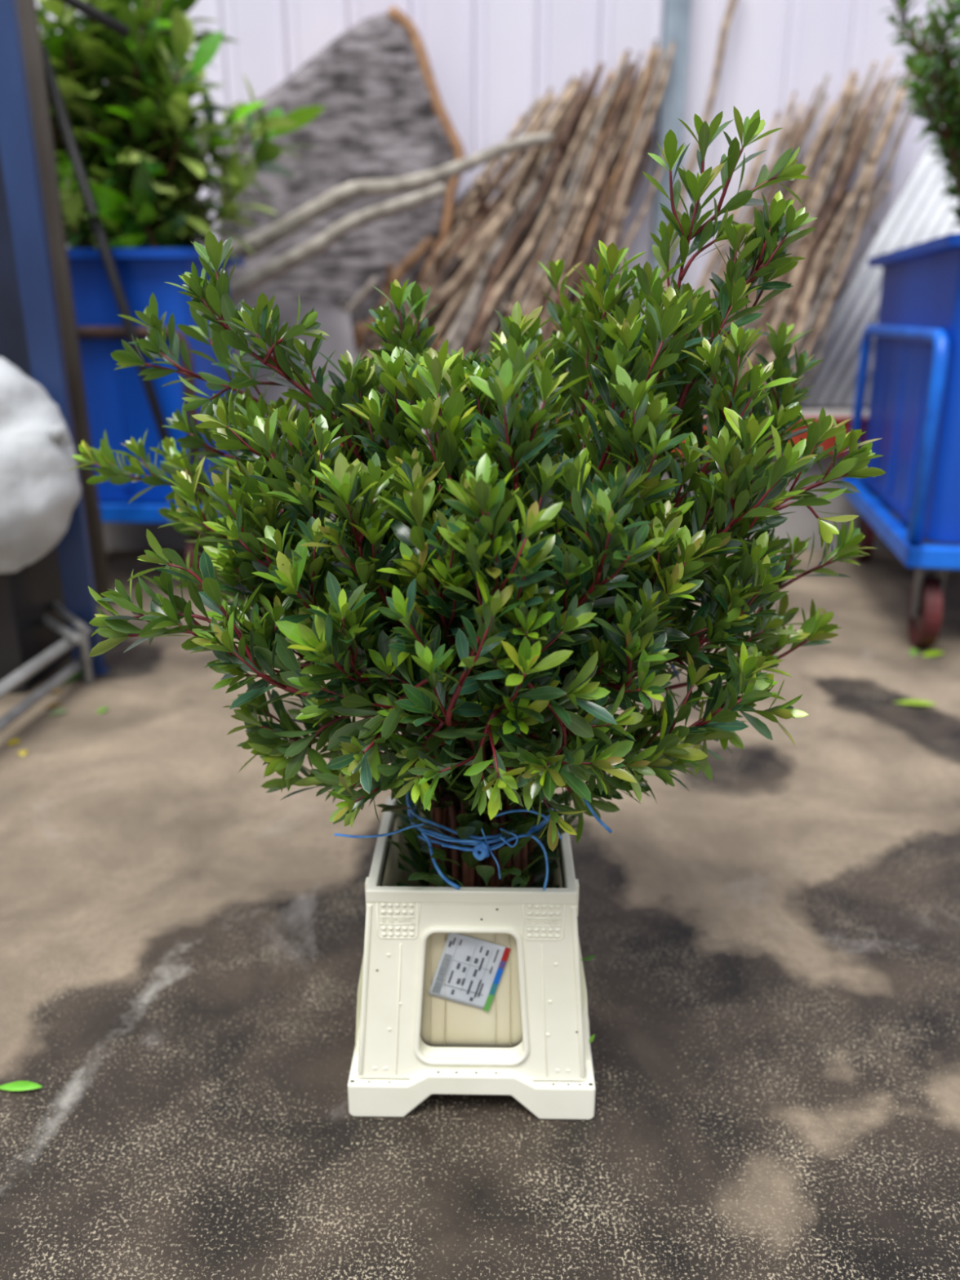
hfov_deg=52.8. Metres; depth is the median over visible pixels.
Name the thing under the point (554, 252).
stick
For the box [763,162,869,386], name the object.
stick
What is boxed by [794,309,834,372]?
stick
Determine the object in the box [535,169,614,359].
stick
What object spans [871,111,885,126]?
stick
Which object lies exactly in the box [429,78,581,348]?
stick
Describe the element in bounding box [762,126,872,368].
stick
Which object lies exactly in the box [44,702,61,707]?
fallen leaf
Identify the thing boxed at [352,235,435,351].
log
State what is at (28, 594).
crate
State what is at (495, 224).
stick
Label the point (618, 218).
stick
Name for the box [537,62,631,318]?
stick
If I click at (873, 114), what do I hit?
stick
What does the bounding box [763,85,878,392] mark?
stick
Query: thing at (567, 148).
stick
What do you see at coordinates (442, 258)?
stick
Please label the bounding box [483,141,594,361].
stick
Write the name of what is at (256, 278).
branch
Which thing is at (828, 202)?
stick
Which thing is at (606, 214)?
stick
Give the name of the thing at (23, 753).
fallen leaves
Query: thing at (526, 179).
stick
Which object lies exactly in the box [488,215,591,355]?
stick
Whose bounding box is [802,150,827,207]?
stick
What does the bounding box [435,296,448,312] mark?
stick
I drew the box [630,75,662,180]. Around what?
stick
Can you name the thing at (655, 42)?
stick
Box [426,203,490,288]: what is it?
stick
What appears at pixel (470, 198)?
stick
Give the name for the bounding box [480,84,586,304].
stick
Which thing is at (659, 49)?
stick
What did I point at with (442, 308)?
stick
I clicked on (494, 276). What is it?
stick
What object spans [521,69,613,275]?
stick
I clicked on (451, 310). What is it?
stick
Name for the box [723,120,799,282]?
stick
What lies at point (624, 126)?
stick
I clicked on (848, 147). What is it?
stick
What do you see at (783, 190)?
stick
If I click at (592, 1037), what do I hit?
leaf
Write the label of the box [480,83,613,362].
stick
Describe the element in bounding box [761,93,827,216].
stick
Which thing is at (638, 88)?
stick
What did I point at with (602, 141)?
stick
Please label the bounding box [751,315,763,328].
stick
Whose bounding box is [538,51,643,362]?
stick
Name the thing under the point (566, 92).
stick
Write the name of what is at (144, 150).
potted plant
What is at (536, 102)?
stick
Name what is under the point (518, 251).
stick
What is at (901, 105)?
stick
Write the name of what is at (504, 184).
stick
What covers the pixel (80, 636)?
frame
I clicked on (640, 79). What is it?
stick
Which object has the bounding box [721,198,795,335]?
stick
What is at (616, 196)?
stick
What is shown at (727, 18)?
wooden pole
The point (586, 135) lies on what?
stick
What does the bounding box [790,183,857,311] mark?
stick
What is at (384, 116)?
bark slab
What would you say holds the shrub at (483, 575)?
in the planter
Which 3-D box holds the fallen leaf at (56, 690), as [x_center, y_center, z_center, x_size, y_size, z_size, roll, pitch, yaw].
[-1.118,0.134,2.523,0.057,0.007,0.027,0,19,0]
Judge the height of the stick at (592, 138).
1.423 m
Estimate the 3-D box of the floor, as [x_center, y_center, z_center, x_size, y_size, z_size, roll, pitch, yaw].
[0.000,0.538,1.343,12.000,0.001,8.200,0,19,0]
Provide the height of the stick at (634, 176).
1.463 m
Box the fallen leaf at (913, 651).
[909,648,919,656]
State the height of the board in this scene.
0.514 m
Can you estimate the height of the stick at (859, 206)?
0.847 m
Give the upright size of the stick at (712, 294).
1.239 m
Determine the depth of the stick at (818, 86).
4.17 m
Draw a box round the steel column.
[649,0,691,288]
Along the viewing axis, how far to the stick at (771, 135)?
4.28 m
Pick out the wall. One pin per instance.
(490, 60)
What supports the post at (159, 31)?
on the floor
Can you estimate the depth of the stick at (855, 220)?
4.14 m
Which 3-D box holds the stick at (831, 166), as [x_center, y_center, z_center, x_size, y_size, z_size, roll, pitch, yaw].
[1.388,-1.724,4.269,0.602,1.302,0.071,-9,21,-24]
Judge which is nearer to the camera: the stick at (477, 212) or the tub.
the tub
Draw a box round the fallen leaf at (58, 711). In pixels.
[47,709,67,715]
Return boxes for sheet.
[799,124,959,406]
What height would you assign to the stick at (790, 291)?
1.178 m
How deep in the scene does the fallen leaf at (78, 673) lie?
2.61 m
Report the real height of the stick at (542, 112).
1.258 m
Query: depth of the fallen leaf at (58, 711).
2.39 m
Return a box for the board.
[232,291,356,411]
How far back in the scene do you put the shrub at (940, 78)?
2.73 m
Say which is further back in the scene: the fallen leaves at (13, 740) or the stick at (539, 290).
the stick at (539, 290)
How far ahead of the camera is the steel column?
4.15 m
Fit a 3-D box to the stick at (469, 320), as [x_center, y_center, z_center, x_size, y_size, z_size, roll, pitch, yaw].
[0.096,-1.581,4.115,0.939,1.150,0.093,-12,22,-32]
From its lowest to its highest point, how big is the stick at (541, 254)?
1.231 m
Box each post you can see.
[0,0,111,675]
[0,154,32,379]
[158,17,195,248]
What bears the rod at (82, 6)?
attached to the pole at (28, 13)
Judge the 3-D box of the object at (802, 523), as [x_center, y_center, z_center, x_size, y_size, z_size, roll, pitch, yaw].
[0.000,-0.763,4.345,12.000,0.540,0.800,0,19,0]
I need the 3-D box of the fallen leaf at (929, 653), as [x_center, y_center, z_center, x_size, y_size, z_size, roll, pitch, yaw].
[1.308,0.041,2.795,0.076,0.009,0.036,0,19,0]
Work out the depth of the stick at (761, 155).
4.12 m
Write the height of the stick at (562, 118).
1.305 m
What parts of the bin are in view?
guard rail, deck frame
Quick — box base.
[355,1069,586,1082]
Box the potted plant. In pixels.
[36,0,326,263]
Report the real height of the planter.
0.305 m
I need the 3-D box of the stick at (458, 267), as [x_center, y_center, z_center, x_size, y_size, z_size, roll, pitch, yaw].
[-0.106,-1.604,4.164,0.974,1.163,0.062,-8,20,-21]
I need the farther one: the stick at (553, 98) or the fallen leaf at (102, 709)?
the stick at (553, 98)
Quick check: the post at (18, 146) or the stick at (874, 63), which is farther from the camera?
the stick at (874, 63)
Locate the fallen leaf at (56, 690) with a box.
[52,688,61,692]
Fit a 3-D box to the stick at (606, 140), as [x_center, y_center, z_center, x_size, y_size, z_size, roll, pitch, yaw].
[0.302,-1.655,4.162,0.717,1.264,0.074,-11,21,-29]
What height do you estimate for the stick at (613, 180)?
1.430 m
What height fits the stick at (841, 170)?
1.118 m
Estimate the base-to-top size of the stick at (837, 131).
1.308 m
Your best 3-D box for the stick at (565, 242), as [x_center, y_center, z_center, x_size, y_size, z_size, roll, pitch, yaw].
[0.350,-1.645,4.064,0.759,1.302,0.078,-14,23,-36]
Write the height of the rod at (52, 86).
1.656 m
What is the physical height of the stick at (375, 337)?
1.052 m
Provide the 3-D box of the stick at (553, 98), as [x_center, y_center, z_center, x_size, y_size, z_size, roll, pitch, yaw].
[-0.144,-1.695,4.243,1.001,1.298,0.120,-6,20,-18]
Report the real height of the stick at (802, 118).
1.190 m
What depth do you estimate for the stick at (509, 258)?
4.18 m
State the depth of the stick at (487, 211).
4.11 m
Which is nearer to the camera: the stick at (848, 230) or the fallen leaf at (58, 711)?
the fallen leaf at (58, 711)
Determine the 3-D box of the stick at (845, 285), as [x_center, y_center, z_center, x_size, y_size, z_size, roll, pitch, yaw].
[1.601,-1.549,4.320,0.699,0.944,0.050,-7,20,-21]
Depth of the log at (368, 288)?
4.11 m
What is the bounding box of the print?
[431,937,498,1001]
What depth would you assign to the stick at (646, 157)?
4.23 m
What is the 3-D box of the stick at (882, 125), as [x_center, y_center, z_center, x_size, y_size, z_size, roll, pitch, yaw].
[1.487,-1.690,4.199,0.728,1.290,0.057,-9,21,-25]
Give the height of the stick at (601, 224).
1.393 m
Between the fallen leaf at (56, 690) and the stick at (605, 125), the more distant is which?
the stick at (605, 125)
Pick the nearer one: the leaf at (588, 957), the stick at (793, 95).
the leaf at (588, 957)
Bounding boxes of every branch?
[228,131,554,258]
[229,182,446,302]
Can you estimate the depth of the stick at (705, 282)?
4.13 m
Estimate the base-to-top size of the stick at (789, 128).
1.248 m
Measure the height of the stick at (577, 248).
1.338 m
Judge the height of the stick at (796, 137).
1.232 m
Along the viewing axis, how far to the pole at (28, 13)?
2.95 m
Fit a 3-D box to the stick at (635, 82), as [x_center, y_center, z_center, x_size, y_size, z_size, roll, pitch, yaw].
[0.447,-1.706,4.125,0.646,1.376,0.092,-13,23,-34]
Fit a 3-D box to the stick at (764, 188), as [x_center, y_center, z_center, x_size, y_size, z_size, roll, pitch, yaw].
[1.048,-1.554,4.174,0.723,1.043,0.068,-13,23,-35]
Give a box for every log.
[341,275,379,315]
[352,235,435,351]
[362,253,462,355]
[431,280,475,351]
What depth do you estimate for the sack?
2.28 m
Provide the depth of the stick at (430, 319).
4.18 m
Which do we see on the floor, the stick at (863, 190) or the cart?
the cart
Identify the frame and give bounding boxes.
[0,600,93,732]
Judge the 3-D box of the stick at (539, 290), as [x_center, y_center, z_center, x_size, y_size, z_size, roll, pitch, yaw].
[0.235,-1.471,4.152,0.819,0.908,0.060,-14,23,-35]
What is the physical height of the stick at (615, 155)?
1.359 m
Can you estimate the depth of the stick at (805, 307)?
4.07 m
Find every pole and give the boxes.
[17,0,115,606]
[660,0,737,294]
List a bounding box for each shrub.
[67,106,885,888]
[878,0,959,226]
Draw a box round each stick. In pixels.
[328,257,468,394]
[356,193,497,361]
[369,173,517,359]
[377,204,514,392]
[393,115,547,327]
[395,93,557,311]
[408,87,552,308]
[413,144,545,326]
[417,98,550,283]
[418,114,525,242]
[426,173,528,327]
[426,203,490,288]
[428,111,569,327]
[428,139,568,347]
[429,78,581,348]
[429,208,515,326]
[431,164,537,313]
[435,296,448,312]
[436,110,578,355]
[440,80,575,318]
[440,177,501,263]
[445,86,583,336]
[448,148,580,355]
[449,151,542,279]
[451,69,587,348]
[451,92,576,320]
[453,97,541,215]
[457,75,575,270]
[459,145,569,349]
[462,62,604,359]
[462,84,593,348]
[471,94,597,351]
[472,153,575,359]
[472,276,529,351]
[474,151,576,319]
[475,62,599,356]
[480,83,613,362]
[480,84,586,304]
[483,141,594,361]
[488,62,604,346]
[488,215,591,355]
[490,93,608,356]
[493,93,602,309]
[501,73,614,316]
[509,53,630,311]
[518,92,608,304]
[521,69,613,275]
[521,80,623,318]
[525,104,608,317]
[528,87,629,315]
[530,48,631,261]
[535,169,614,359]
[536,191,604,294]
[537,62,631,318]
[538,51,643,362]
[538,63,632,325]
[540,48,652,332]
[542,53,625,283]
[542,62,635,335]
[546,67,643,335]
[546,75,626,346]
[552,140,606,249]
[559,135,653,332]
[567,106,639,298]
[576,41,675,346]
[576,51,653,303]
[577,61,666,293]
[580,39,657,268]
[581,47,656,317]
[581,86,636,244]
[582,48,653,295]
[583,78,655,284]
[600,47,661,220]
[604,88,639,191]
[609,96,635,176]
[613,51,656,173]
[614,75,655,248]
[615,153,665,288]
[622,46,664,213]
[624,131,656,211]
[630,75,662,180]
[671,134,772,337]
[674,133,783,363]
[694,135,766,291]
[697,110,780,328]
[698,186,767,332]
[699,253,786,392]
[706,88,850,406]
[708,115,780,280]
[710,102,795,298]
[713,91,796,297]
[719,102,835,375]
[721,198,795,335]
[722,74,830,330]
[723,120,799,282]
[727,192,831,338]
[732,155,800,315]
[737,154,845,384]
[740,137,865,376]
[742,79,885,365]
[742,84,820,260]
[742,119,873,388]
[742,135,856,359]
[742,191,849,364]
[743,195,833,328]
[744,68,856,328]
[746,88,867,385]
[748,102,804,232]
[748,105,816,270]
[751,87,857,306]
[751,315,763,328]
[756,106,862,321]
[760,66,875,364]
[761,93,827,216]
[762,118,802,199]
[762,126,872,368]
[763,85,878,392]
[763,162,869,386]
[764,88,901,409]
[764,112,801,199]
[777,107,808,184]
[777,122,844,244]
[780,217,844,324]
[785,105,891,319]
[786,137,814,200]
[790,72,902,373]
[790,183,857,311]
[792,102,915,337]
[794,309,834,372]
[795,61,877,233]
[795,73,912,386]
[796,104,902,322]
[800,102,910,399]
[801,52,915,354]
[801,75,858,199]
[801,222,881,352]
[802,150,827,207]
[803,234,836,293]
[805,180,892,323]
[806,56,893,286]
[810,75,894,260]
[821,203,861,262]
[822,165,831,187]
[824,179,857,255]
[828,125,903,290]
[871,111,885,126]
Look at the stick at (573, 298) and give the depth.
4.21 m
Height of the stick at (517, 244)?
1.220 m
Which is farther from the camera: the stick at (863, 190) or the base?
the stick at (863, 190)
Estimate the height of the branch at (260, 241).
0.870 m
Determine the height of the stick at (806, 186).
1.375 m
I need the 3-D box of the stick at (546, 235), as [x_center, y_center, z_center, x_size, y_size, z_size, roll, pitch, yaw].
[0.242,-1.646,4.092,0.770,1.272,0.047,-15,24,-37]
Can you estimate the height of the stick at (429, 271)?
0.878 m
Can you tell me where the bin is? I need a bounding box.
[66,248,244,590]
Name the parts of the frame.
rail, rail, cross rail, cross rail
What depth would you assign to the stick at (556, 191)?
4.07 m
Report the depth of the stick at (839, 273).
4.07 m
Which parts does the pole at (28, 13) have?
foot plate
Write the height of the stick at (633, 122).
1.427 m
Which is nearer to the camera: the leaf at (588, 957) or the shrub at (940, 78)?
the leaf at (588, 957)
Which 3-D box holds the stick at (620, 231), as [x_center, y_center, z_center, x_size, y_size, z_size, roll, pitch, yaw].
[0.550,-1.707,4.158,0.546,1.334,0.072,-16,25,-40]
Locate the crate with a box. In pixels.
[0,544,71,693]
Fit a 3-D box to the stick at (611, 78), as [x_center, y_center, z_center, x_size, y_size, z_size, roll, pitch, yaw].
[0.237,-1.730,4.217,0.741,1.360,0.094,-10,21,-27]
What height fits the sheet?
1.164 m
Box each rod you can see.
[41,44,204,561]
[58,0,130,39]
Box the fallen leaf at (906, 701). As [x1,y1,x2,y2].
[892,699,937,705]
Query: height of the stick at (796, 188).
1.248 m
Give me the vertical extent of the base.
0.022 m
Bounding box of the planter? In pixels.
[347,797,595,1119]
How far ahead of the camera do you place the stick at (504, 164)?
4.13 m
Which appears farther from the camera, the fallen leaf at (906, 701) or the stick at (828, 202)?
the stick at (828, 202)
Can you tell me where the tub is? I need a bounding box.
[381,812,563,1048]
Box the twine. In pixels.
[333,791,612,890]
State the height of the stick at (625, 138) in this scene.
1.444 m
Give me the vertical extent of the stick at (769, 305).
1.076 m
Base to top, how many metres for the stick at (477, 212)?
1.206 m
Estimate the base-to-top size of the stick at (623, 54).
1.435 m
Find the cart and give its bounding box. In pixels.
[840,233,959,647]
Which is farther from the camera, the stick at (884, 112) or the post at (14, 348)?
the stick at (884, 112)
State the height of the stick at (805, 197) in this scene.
1.242 m
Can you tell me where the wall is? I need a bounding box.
[35,0,959,397]
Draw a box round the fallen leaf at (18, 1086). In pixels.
[0,1080,42,1091]
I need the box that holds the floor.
[0,549,959,1279]
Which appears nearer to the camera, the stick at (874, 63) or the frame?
the frame
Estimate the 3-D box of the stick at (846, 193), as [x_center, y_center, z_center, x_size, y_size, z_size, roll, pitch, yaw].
[1.330,-1.507,4.268,0.693,0.903,0.087,-8,20,-23]
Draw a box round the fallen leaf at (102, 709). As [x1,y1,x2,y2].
[96,707,108,714]
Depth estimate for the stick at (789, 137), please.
4.19 m
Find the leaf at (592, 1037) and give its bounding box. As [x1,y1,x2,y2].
[588,1034,594,1043]
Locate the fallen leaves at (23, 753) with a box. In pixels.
[17,750,28,755]
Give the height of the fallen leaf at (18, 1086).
0.006 m
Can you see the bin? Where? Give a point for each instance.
(117, 401)
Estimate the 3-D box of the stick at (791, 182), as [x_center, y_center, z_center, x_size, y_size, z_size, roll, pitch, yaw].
[1.210,-1.666,4.230,0.598,1.232,0.053,-10,21,-27]
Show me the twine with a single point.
(482, 846)
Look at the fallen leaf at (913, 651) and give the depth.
2.81 m
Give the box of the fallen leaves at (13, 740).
[7,738,20,745]
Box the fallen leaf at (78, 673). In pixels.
[60,671,83,685]
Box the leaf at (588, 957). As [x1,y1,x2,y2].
[580,955,595,960]
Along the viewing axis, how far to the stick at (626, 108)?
4.14 m
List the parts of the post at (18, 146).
foot plate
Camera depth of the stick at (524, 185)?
4.16 m
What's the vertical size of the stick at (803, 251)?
1.298 m
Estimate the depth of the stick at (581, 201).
4.10 m
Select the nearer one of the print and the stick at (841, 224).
the print
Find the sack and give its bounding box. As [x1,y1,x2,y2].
[0,357,81,573]
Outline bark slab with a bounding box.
[217,5,465,397]
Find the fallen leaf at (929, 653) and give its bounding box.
[920,650,944,657]
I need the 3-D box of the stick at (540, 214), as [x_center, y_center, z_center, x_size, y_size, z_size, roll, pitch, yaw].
[0.173,-1.690,4.204,0.789,1.279,0.051,-8,20,-22]

